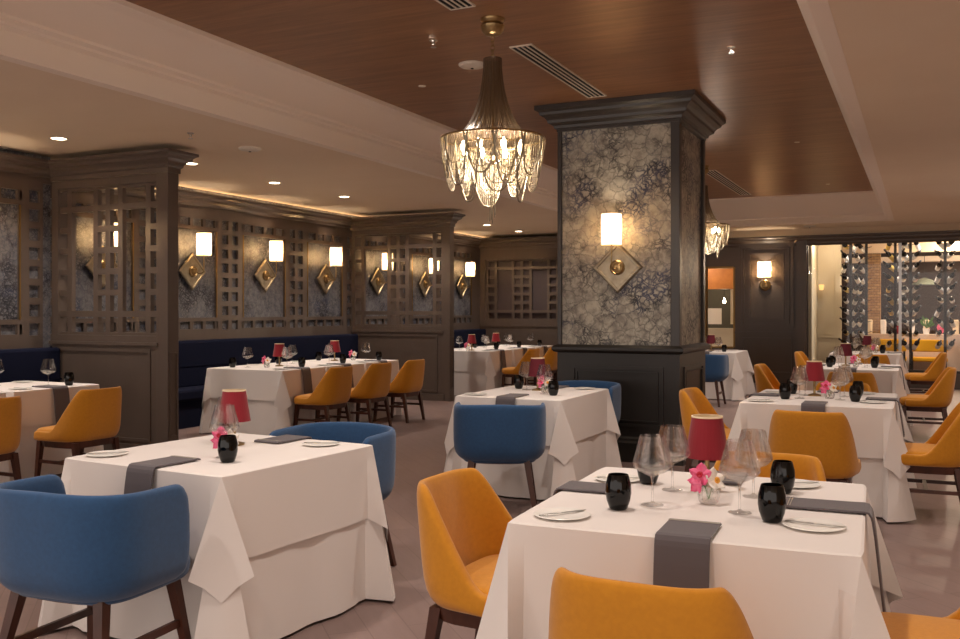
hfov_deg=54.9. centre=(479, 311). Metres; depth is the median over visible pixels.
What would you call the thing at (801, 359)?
dining chair
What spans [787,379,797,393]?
tumbler
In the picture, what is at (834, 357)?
tumbler
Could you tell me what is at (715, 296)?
wall
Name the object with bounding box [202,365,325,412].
tablecloth
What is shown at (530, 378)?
tablecloth
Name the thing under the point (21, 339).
trim
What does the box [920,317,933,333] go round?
potted plant
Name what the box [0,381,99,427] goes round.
tablecloth
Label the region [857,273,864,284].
wine bottle
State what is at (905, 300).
wine bottle
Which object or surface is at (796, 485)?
plate
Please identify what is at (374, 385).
dining chair
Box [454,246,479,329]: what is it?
trim
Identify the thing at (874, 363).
tumbler
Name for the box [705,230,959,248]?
trim
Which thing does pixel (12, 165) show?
trim
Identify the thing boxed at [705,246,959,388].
wall
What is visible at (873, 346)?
flower vase
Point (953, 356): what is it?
bar counter
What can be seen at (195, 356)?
banquette
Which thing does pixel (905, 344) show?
wine bottle
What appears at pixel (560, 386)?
napkin
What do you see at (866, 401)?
plate
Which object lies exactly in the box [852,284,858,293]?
wine bottle
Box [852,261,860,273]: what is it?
wine bottle
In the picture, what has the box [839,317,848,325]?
wine bottle
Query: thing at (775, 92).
ceiling
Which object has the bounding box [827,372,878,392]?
dining chair
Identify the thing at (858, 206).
trim
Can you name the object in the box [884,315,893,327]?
wine bottle
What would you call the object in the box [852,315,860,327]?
wine bottle
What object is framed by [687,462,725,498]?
flower vase
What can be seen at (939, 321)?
wine bottle
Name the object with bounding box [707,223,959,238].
wall
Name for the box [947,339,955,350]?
wine bottle
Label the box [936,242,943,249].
wine bottle
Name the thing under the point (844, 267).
wine bottle
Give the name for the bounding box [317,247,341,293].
wall sconce
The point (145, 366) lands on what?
divider
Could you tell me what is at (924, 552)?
floor
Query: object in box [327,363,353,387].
napkin
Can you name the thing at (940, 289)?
wine bottle
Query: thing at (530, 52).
ceiling vent
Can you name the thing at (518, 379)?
tumbler
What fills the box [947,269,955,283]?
wine bottle
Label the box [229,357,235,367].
tumbler
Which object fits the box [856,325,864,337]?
wine bottle
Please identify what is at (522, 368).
dining chair
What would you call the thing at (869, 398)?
napkin
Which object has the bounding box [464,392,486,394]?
plate
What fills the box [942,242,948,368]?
wine rack
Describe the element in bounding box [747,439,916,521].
tablecloth
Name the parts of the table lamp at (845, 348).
lamp shade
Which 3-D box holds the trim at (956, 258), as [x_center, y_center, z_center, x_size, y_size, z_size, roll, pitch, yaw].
[11.602,-1.265,21.936,6.200,0.130,0.390,0,0,26]
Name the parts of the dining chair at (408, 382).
leg, leg, leg, backrest, leg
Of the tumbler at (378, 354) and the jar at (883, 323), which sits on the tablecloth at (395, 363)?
the tumbler at (378, 354)
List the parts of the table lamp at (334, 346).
lamp shade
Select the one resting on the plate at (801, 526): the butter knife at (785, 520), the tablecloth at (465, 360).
the butter knife at (785, 520)
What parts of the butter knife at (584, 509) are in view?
handle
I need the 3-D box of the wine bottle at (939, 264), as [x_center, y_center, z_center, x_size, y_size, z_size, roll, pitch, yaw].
[8.769,-0.874,17.651,0.089,0.206,0.340,0,0,14]
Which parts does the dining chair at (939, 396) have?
leg, seat, backrest, leg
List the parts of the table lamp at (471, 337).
lamp shade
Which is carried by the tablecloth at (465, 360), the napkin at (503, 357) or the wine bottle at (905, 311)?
the napkin at (503, 357)
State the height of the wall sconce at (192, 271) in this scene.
0.735 m
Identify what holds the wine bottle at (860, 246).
on the wine rack at (866, 258)
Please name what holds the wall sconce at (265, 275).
attached to the wall at (199, 302)
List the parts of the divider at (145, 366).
dado rail, panel moulding, panel, frame, skirting, cornice, post, post moulding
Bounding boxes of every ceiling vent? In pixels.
[435,0,475,10]
[509,44,606,97]
[707,170,750,194]
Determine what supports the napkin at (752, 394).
on the tablecloth at (876, 428)
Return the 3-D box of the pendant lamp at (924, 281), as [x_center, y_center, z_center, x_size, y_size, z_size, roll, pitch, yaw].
[9.970,-1.115,20.727,0.520,1.030,0.520,0,0,26]
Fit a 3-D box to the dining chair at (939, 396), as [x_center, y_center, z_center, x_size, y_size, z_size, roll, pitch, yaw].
[4.983,1.020,10.310,0.590,0.799,0.564,0,0,24]
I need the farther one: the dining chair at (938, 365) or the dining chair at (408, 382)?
the dining chair at (938, 365)
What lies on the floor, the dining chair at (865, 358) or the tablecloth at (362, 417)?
the dining chair at (865, 358)
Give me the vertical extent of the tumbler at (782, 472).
0.116 m
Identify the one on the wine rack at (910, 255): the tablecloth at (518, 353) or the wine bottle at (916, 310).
the wine bottle at (916, 310)
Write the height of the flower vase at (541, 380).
0.144 m
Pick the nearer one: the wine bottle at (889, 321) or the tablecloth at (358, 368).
the tablecloth at (358, 368)
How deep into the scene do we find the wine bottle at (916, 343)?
17.80 m
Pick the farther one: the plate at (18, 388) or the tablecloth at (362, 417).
the tablecloth at (362, 417)
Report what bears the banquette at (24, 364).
on the floor
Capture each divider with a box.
[48,148,198,449]
[350,212,465,400]
[479,236,557,345]
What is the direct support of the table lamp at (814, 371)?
on the tablecloth at (876, 428)
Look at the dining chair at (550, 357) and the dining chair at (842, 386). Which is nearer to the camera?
the dining chair at (842, 386)
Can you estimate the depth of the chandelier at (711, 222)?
12.61 m
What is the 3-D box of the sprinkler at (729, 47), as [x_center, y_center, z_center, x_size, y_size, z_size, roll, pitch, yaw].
[1.900,-1.974,6.984,0.060,0.053,0.058,0,0,26]
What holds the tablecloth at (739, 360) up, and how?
on the tablecloth at (734, 390)
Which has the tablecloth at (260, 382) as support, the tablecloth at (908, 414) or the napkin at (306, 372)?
the napkin at (306, 372)
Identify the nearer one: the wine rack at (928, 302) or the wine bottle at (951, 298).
the wine bottle at (951, 298)
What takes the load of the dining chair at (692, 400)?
on the floor
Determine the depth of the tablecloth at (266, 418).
10.48 m
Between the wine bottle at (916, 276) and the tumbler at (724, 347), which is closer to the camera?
the tumbler at (724, 347)
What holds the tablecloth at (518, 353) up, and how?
on the tablecloth at (530, 378)
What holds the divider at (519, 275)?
on the floor
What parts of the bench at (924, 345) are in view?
seat, backrest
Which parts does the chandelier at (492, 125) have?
edge chain, edge chain, edge chain, edge chain, edge chain, edge chain, edge chain, edge chain, edge chain, ring frame, chain, edge chain, bulb, bulb, edge chain, edge chain, edge chain, edge chain, edge chain, edge chain, edge chain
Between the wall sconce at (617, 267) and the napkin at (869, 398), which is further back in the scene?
the wall sconce at (617, 267)
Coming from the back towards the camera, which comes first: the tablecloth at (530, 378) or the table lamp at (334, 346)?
the tablecloth at (530, 378)
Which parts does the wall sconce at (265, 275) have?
plate, lamp shade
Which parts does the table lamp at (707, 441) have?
lamp shade, stem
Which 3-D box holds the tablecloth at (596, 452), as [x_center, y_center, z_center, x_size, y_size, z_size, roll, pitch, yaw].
[0.454,1.037,7.576,1.171,0.738,1.451,0,0,26]
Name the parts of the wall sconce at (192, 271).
plate, lamp shade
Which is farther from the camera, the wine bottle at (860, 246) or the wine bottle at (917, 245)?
the wine bottle at (860, 246)
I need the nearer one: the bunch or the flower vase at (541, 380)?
the flower vase at (541, 380)
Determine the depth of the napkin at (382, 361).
12.22 m
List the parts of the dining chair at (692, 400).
leg, backrest, seat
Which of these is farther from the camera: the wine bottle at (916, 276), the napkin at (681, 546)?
the wine bottle at (916, 276)
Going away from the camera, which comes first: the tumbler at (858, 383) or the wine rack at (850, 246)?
the tumbler at (858, 383)
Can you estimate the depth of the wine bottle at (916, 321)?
17.78 m
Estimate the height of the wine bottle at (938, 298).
0.143 m
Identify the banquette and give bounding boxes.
[0,347,61,382]
[50,334,358,428]
[454,329,485,347]
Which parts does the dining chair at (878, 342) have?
backrest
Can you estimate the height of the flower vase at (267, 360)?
0.144 m
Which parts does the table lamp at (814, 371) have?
stem, lamp shade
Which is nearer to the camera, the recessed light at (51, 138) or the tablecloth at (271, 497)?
the tablecloth at (271, 497)
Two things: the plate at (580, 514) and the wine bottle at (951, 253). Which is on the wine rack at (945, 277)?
the wine bottle at (951, 253)
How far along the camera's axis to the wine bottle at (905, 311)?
17.88 m
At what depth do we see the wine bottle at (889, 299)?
17.99 m
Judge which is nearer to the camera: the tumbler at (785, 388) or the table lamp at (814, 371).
the tumbler at (785, 388)
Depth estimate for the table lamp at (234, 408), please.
4.52 m
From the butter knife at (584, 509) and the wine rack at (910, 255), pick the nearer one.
the butter knife at (584, 509)
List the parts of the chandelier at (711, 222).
edge chain, edge chain, edge chain, edge chain, ring frame, edge chain, edge chain, edge chain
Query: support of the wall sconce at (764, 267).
attached to the wall at (775, 353)
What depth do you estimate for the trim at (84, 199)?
11.13 m
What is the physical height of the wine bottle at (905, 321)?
0.175 m
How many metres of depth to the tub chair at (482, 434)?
6.33 m
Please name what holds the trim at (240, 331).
attached to the wall at (199, 302)
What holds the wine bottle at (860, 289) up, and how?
on the wine rack at (866, 258)
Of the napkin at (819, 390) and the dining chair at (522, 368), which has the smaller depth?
the napkin at (819, 390)
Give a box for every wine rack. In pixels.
[842,251,959,350]
[847,244,853,343]
[863,244,871,349]
[893,243,898,351]
[907,243,913,369]
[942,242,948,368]
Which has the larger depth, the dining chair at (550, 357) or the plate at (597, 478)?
the dining chair at (550, 357)
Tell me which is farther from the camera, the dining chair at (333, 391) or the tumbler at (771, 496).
the dining chair at (333, 391)
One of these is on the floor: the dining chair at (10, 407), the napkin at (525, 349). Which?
the dining chair at (10, 407)
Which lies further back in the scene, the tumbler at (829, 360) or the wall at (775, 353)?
the wall at (775, 353)
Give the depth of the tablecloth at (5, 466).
7.50 m
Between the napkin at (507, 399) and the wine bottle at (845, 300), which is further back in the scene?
the wine bottle at (845, 300)
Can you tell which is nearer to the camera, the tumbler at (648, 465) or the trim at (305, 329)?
the tumbler at (648, 465)
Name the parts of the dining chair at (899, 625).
backrest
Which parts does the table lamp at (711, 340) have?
lamp shade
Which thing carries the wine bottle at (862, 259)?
on the wine rack at (866, 258)
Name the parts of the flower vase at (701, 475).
stem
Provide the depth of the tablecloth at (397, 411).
12.27 m
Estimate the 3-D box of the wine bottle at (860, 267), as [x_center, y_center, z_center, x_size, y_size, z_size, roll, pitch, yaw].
[7.751,-0.874,18.803,0.338,0.211,0.089,0,0,-39]
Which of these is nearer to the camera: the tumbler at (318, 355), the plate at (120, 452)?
the plate at (120, 452)
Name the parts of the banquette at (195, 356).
seat, backrest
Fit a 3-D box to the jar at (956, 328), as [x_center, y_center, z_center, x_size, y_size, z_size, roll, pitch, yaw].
[9.686,0.319,18.812,0.120,0.300,0.117,0,0,26]
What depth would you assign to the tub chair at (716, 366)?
13.79 m
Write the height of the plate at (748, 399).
0.008 m
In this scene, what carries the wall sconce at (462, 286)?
attached to the wall at (199, 302)
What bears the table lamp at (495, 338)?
on the tablecloth at (518, 353)
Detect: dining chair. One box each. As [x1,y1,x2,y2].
[0,396,21,479]
[34,386,121,476]
[293,366,352,425]
[336,362,391,426]
[373,359,424,422]
[417,468,512,638]
[501,348,539,386]
[528,347,556,385]
[548,567,753,638]
[679,387,730,471]
[714,451,825,480]
[754,364,779,392]
[767,409,860,482]
[794,351,809,376]
[816,382,871,391]
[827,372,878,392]
[854,354,890,364]
[870,339,906,362]
[881,607,959,638]
[899,367,956,423]
[901,402,959,501]
[904,352,946,392]
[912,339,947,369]
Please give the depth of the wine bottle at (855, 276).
18.26 m
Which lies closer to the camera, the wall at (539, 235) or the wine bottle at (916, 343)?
the wine bottle at (916, 343)
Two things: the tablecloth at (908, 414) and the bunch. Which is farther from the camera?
the bunch
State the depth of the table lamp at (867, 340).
14.95 m
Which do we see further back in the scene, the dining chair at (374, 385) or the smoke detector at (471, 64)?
the dining chair at (374, 385)
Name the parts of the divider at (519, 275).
dado rail, cornice, panel, backing panel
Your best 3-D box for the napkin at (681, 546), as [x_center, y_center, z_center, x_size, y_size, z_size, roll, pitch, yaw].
[0.617,0.812,2.746,0.160,0.335,0.267,0,0,23]
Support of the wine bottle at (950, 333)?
on the wine rack at (945, 277)
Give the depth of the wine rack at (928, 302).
22.58 m
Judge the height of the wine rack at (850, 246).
2.950 m
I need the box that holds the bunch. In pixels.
[937,324,943,332]
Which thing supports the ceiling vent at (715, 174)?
in the ceiling at (775, 92)
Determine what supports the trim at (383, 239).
attached to the wall at (199, 302)
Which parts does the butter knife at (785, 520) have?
handle, blade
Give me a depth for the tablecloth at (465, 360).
15.42 m
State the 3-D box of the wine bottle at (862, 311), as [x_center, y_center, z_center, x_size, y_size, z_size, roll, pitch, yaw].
[7.750,-0.013,18.802,0.347,0.185,0.089,0,0,-34]
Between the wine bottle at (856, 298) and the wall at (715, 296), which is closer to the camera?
the wine bottle at (856, 298)
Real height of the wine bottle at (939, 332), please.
0.152 m
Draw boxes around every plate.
[8,387,30,389]
[85,450,127,456]
[302,440,338,445]
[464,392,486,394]
[533,507,590,519]
[574,387,594,388]
[595,474,639,481]
[748,399,773,401]
[770,479,820,487]
[782,518,845,531]
[860,400,885,402]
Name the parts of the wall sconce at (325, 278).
plate, lamp shade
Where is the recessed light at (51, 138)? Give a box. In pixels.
[48,137,68,140]
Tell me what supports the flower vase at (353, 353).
on the tablecloth at (395, 363)
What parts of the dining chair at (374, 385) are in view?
leg, leg, leg, backrest, leg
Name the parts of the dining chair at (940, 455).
seat, backrest, leg, leg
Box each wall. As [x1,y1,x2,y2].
[0,149,49,347]
[50,186,483,333]
[484,235,557,238]
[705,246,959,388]
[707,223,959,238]
[708,289,732,327]
[809,245,817,360]
[818,245,841,362]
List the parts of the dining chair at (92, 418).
leg, seat, leg, backrest, leg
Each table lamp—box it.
[218,389,250,445]
[273,343,285,365]
[329,340,340,360]
[467,334,475,349]
[492,333,499,347]
[528,357,546,390]
[685,414,728,491]
[706,334,715,350]
[804,361,824,395]
[839,343,852,365]
[862,335,872,351]
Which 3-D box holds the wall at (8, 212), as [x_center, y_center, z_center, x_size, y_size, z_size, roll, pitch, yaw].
[-6.340,-0.095,6.224,0.410,3.030,7.759,0,0,26]
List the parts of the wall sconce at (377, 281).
plate, lamp shade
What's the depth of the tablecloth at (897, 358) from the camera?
14.46 m
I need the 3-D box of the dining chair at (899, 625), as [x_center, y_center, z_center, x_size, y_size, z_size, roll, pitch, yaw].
[1.382,1.020,2.643,0.590,0.799,0.564,0,0,24]
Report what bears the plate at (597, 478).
on the tablecloth at (786, 582)
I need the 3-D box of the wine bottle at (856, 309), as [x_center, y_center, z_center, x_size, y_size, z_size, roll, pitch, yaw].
[7.441,-0.014,18.286,0.089,0.220,0.334,0,0,-2]
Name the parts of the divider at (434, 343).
frame, panel, dado rail, panel moulding, cornice, skirting, post, post moulding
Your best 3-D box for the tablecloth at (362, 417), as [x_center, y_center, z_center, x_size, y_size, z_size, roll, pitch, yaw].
[-2.150,1.037,11.692,1.210,0.738,0.940,0,0,26]
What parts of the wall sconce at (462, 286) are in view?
plate, lamp shade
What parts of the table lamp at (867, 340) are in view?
lamp shade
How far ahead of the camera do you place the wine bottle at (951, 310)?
17.53 m
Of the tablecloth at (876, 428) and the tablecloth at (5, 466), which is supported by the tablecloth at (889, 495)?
the tablecloth at (876, 428)
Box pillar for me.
[534,89,725,465]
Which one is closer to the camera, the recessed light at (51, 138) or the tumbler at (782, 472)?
the tumbler at (782, 472)
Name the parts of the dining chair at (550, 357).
backrest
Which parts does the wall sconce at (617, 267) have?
lamp shade, arm, plate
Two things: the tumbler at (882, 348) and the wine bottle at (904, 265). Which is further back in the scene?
the wine bottle at (904, 265)
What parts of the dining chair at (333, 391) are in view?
leg, seat, leg, backrest, leg, leg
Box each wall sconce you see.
[85,223,117,287]
[179,233,210,289]
[254,241,282,291]
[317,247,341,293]
[370,253,392,295]
[419,258,438,296]
[457,262,474,297]
[593,213,641,292]
[758,261,770,290]
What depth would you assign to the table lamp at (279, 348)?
11.10 m
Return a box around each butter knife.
[87,451,128,453]
[304,442,339,442]
[539,509,585,515]
[785,520,844,526]
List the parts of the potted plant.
pot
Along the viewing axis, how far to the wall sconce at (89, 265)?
10.54 m
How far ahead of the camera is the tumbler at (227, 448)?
4.01 m
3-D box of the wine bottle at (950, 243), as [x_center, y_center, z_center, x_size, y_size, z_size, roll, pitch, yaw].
[8.957,-1.303,17.559,0.089,0.153,0.353,0,0,5]
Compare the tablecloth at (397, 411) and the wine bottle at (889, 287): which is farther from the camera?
the wine bottle at (889, 287)
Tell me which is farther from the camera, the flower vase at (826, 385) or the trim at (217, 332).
the trim at (217, 332)
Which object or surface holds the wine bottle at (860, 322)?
on the wine rack at (866, 258)
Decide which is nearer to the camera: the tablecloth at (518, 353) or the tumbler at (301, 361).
the tumbler at (301, 361)
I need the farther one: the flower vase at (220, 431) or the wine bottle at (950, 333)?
the wine bottle at (950, 333)
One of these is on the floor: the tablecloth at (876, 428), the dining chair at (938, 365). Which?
the dining chair at (938, 365)
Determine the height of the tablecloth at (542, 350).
0.473 m
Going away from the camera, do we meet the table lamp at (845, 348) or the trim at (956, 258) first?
the table lamp at (845, 348)
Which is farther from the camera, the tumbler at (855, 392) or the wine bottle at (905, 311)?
the wine bottle at (905, 311)
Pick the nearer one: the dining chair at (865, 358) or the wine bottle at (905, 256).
the dining chair at (865, 358)
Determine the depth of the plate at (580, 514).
2.98 m
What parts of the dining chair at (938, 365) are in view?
seat, backrest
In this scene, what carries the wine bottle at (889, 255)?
on the wine rack at (895, 333)
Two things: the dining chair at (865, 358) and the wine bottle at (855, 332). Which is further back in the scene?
the wine bottle at (855, 332)
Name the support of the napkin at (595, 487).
on the tablecloth at (786, 582)
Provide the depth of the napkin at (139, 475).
3.90 m
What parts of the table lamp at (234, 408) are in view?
stem, lamp shade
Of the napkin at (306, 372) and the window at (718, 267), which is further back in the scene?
the window at (718, 267)
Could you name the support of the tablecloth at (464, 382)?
on the dining table
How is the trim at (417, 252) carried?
attached to the wall at (199, 302)
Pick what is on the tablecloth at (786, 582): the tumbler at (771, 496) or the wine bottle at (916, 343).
the tumbler at (771, 496)
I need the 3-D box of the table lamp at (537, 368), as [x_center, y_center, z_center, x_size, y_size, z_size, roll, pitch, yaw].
[0.482,0.523,7.729,0.160,0.272,0.160,0,0,26]
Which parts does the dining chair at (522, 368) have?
leg, seat, backrest, leg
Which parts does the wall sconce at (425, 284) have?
plate, lamp shade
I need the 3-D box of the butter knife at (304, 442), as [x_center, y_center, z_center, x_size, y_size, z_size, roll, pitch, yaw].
[-0.781,0.648,4.566,0.180,0.003,0.013,0,0,1]
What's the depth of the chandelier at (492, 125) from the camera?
6.25 m
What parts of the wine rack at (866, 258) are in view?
post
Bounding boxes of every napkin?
[32,384,69,423]
[124,455,200,493]
[254,434,311,443]
[284,366,312,393]
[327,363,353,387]
[364,360,387,362]
[487,349,506,367]
[495,393,528,404]
[511,347,526,353]
[542,385,569,387]
[553,480,605,495]
[653,518,721,587]
[717,471,748,484]
[748,393,779,397]
[786,496,885,611]
[801,400,827,411]
[817,389,839,392]
[841,367,856,371]
[866,397,904,436]
[881,366,904,388]
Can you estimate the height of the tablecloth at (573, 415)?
0.473 m
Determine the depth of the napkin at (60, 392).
7.98 m
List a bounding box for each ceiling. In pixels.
[0,0,959,237]
[126,0,872,198]
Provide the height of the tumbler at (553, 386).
0.116 m
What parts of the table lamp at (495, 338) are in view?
lamp shade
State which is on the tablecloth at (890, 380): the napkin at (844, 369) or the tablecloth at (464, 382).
the napkin at (844, 369)
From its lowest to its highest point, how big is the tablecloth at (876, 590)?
0.738 m
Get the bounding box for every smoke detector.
[238,146,260,151]
[459,60,482,69]
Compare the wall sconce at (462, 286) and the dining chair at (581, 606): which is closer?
the dining chair at (581, 606)
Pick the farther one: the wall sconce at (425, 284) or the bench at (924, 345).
the bench at (924, 345)
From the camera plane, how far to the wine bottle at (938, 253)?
17.62 m
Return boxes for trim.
[0,0,557,211]
[0,152,50,184]
[0,175,42,348]
[50,182,480,248]
[50,189,145,345]
[154,207,229,340]
[230,214,295,338]
[296,223,351,335]
[358,236,401,323]
[402,238,440,324]
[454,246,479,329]
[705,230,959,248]
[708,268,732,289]
[709,191,890,226]
[735,240,806,381]
[796,0,893,220]
[818,247,840,350]
[842,241,959,253]
[842,255,959,263]
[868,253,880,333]
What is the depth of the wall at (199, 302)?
13.20 m
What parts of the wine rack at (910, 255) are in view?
post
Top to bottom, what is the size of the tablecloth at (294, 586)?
0.738 m
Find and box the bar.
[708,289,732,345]
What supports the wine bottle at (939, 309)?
on the wine rack at (945, 277)
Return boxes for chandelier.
[440,15,544,223]
[705,165,729,257]
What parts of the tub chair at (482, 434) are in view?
leg, seat, backrest, leg, leg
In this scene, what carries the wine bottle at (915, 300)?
on the wine rack at (910, 255)
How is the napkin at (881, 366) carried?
on the tablecloth at (890, 380)
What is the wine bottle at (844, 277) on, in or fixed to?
on the wine rack at (850, 246)
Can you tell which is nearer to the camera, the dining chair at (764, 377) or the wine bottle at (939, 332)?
the dining chair at (764, 377)
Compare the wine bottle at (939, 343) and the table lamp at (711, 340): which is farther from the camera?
the wine bottle at (939, 343)
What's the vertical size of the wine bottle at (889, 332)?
0.172 m
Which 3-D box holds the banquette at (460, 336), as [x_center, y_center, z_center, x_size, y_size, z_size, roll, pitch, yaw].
[-0.788,0.895,17.564,0.520,1.050,4.750,0,0,26]
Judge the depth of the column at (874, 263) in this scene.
21.35 m
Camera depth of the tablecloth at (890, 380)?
10.47 m
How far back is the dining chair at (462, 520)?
3.33 m
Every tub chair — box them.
[0,474,190,638]
[269,422,396,565]
[453,402,545,507]
[558,380,620,422]
[705,354,728,406]
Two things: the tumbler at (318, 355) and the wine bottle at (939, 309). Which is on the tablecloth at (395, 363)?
the tumbler at (318, 355)
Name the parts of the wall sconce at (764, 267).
lamp shade, plate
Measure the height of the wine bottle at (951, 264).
0.149 m
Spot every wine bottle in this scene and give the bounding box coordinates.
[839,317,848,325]
[840,250,848,262]
[840,274,848,281]
[840,285,848,292]
[840,307,848,314]
[841,261,846,273]
[841,329,848,335]
[842,296,848,303]
[852,244,858,252]
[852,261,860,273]
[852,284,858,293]
[852,294,858,305]
[852,305,859,315]
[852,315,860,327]
[852,328,860,336]
[853,252,859,260]
[853,272,860,283]
[853,338,858,348]
[855,306,864,314]
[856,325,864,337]
[857,253,864,262]
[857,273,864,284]
[857,285,862,294]
[857,315,862,327]
[858,244,864,253]
[858,265,864,273]
[858,297,864,304]
[883,261,893,271]
[883,272,893,282]
[884,249,893,261]
[884,294,893,305]
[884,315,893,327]
[885,243,891,250]
[886,284,891,292]
[886,305,893,315]
[886,329,893,336]
[886,340,891,347]
[902,249,908,260]
[902,262,907,270]
[902,285,908,292]
[902,295,908,303]
[902,305,908,316]
[902,318,908,325]
[902,330,908,336]
[903,340,908,349]
[912,250,920,259]
[912,260,920,271]
[912,272,919,282]
[912,284,921,292]
[912,295,920,304]
[912,305,920,316]
[912,317,922,326]
[912,338,919,349]
[913,330,918,336]
[914,242,921,250]
[933,316,943,327]
[934,250,943,258]
[934,270,942,283]
[934,282,943,294]
[934,303,942,317]
[935,260,941,270]
[935,296,943,302]
[935,330,941,336]
[935,340,941,348]
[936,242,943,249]
[947,241,954,246]
[947,250,955,258]
[947,261,954,269]
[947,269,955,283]
[947,282,956,294]
[947,305,956,316]
[947,330,955,336]
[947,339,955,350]
[949,295,954,303]
[949,316,955,327]
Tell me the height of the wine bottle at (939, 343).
0.190 m
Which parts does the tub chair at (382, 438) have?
backrest, leg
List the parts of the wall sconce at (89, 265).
plate, lamp shade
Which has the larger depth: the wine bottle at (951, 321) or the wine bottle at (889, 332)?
the wine bottle at (889, 332)
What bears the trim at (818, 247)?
attached to the wall at (825, 255)
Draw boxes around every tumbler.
[64,372,73,385]
[216,419,231,430]
[217,435,237,462]
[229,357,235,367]
[275,357,281,363]
[298,357,305,366]
[315,352,321,360]
[339,354,345,362]
[376,352,381,359]
[514,375,523,388]
[548,380,558,395]
[605,473,630,510]
[637,452,659,484]
[721,345,726,351]
[758,483,785,522]
[770,460,794,493]
[779,383,790,398]
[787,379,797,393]
[826,357,833,366]
[829,355,835,364]
[849,385,861,401]
[852,381,863,395]
[870,358,878,367]
[880,346,885,352]
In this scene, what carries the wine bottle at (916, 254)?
on the wine rack at (910, 255)
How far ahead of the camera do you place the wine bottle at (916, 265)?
17.79 m
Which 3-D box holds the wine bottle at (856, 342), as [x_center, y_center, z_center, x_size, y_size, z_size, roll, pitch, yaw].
[7.442,0.631,18.286,0.088,0.220,0.334,0,0,8]
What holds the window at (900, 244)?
in the wall at (775, 353)
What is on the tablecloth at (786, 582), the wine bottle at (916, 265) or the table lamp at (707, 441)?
the table lamp at (707, 441)
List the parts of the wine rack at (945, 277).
post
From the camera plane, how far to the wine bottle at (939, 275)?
17.62 m
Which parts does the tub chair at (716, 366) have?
leg, backrest, leg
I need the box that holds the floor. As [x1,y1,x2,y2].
[0,383,959,638]
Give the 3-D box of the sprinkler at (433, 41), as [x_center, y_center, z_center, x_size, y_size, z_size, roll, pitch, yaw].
[-0.343,-1.974,6.815,0.060,0.053,0.058,0,0,26]
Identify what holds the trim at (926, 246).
attached to the wall at (813, 250)
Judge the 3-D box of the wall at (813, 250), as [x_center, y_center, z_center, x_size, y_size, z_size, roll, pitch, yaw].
[10.467,-0.130,19.564,6.200,3.100,6.070,0,0,26]
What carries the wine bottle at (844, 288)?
on the wine rack at (850, 246)
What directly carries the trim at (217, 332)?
attached to the wall at (199, 302)
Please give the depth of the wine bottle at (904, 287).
17.86 m
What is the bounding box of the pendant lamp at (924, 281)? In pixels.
[912,252,934,284]
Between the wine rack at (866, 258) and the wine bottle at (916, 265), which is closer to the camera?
the wine bottle at (916, 265)
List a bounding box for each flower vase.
[210,426,239,448]
[261,355,270,365]
[349,350,356,358]
[537,376,549,390]
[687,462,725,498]
[820,380,836,396]
[850,355,860,364]
[871,344,878,351]
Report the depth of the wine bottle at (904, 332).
17.87 m
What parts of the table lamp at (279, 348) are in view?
lamp shade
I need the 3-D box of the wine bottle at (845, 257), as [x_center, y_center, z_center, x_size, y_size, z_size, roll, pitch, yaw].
[7.259,-1.090,18.375,0.309,0.262,0.087,0,0,-39]
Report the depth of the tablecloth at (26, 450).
7.78 m
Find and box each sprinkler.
[429,39,437,47]
[727,46,734,54]
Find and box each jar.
[868,319,872,333]
[880,320,886,333]
[953,320,958,334]
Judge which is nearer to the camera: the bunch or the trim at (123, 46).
the trim at (123, 46)
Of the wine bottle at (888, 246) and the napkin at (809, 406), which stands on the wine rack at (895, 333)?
the wine bottle at (888, 246)
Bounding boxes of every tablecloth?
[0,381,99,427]
[0,392,5,397]
[0,460,11,482]
[11,423,103,480]
[38,519,394,638]
[61,433,387,603]
[199,398,330,435]
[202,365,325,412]
[262,361,364,386]
[305,358,398,382]
[330,402,367,421]
[366,397,401,420]
[444,385,620,464]
[444,430,621,499]
[454,348,515,379]
[454,371,511,394]
[467,347,533,365]
[476,467,902,638]
[487,345,551,357]
[524,377,533,385]
[705,350,753,381]
[705,371,755,399]
[727,389,913,478]
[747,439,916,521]
[797,363,909,406]
[828,351,908,381]
[872,585,890,611]
[906,411,912,435]
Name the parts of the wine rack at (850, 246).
post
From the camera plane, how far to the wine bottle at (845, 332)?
18.33 m
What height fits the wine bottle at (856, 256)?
0.166 m
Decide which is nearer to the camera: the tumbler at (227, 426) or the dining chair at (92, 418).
the tumbler at (227, 426)
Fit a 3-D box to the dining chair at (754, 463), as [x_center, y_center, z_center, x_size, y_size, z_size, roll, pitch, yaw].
[1.162,1.020,3.819,0.564,0.799,0.590,0,0,26]
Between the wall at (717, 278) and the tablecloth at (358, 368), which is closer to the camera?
the tablecloth at (358, 368)
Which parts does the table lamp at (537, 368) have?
lamp shade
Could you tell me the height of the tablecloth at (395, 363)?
0.473 m
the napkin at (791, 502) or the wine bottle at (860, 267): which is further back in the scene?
the wine bottle at (860, 267)
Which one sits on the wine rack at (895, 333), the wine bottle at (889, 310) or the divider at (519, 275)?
the wine bottle at (889, 310)
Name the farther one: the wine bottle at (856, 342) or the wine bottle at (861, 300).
the wine bottle at (861, 300)
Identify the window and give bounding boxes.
[705,266,734,347]
[807,243,959,373]
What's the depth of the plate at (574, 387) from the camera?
7.85 m
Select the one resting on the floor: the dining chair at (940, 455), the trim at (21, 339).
the dining chair at (940, 455)
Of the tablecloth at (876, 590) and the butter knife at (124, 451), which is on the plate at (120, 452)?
the butter knife at (124, 451)
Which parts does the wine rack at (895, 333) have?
post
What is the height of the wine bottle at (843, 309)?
0.170 m

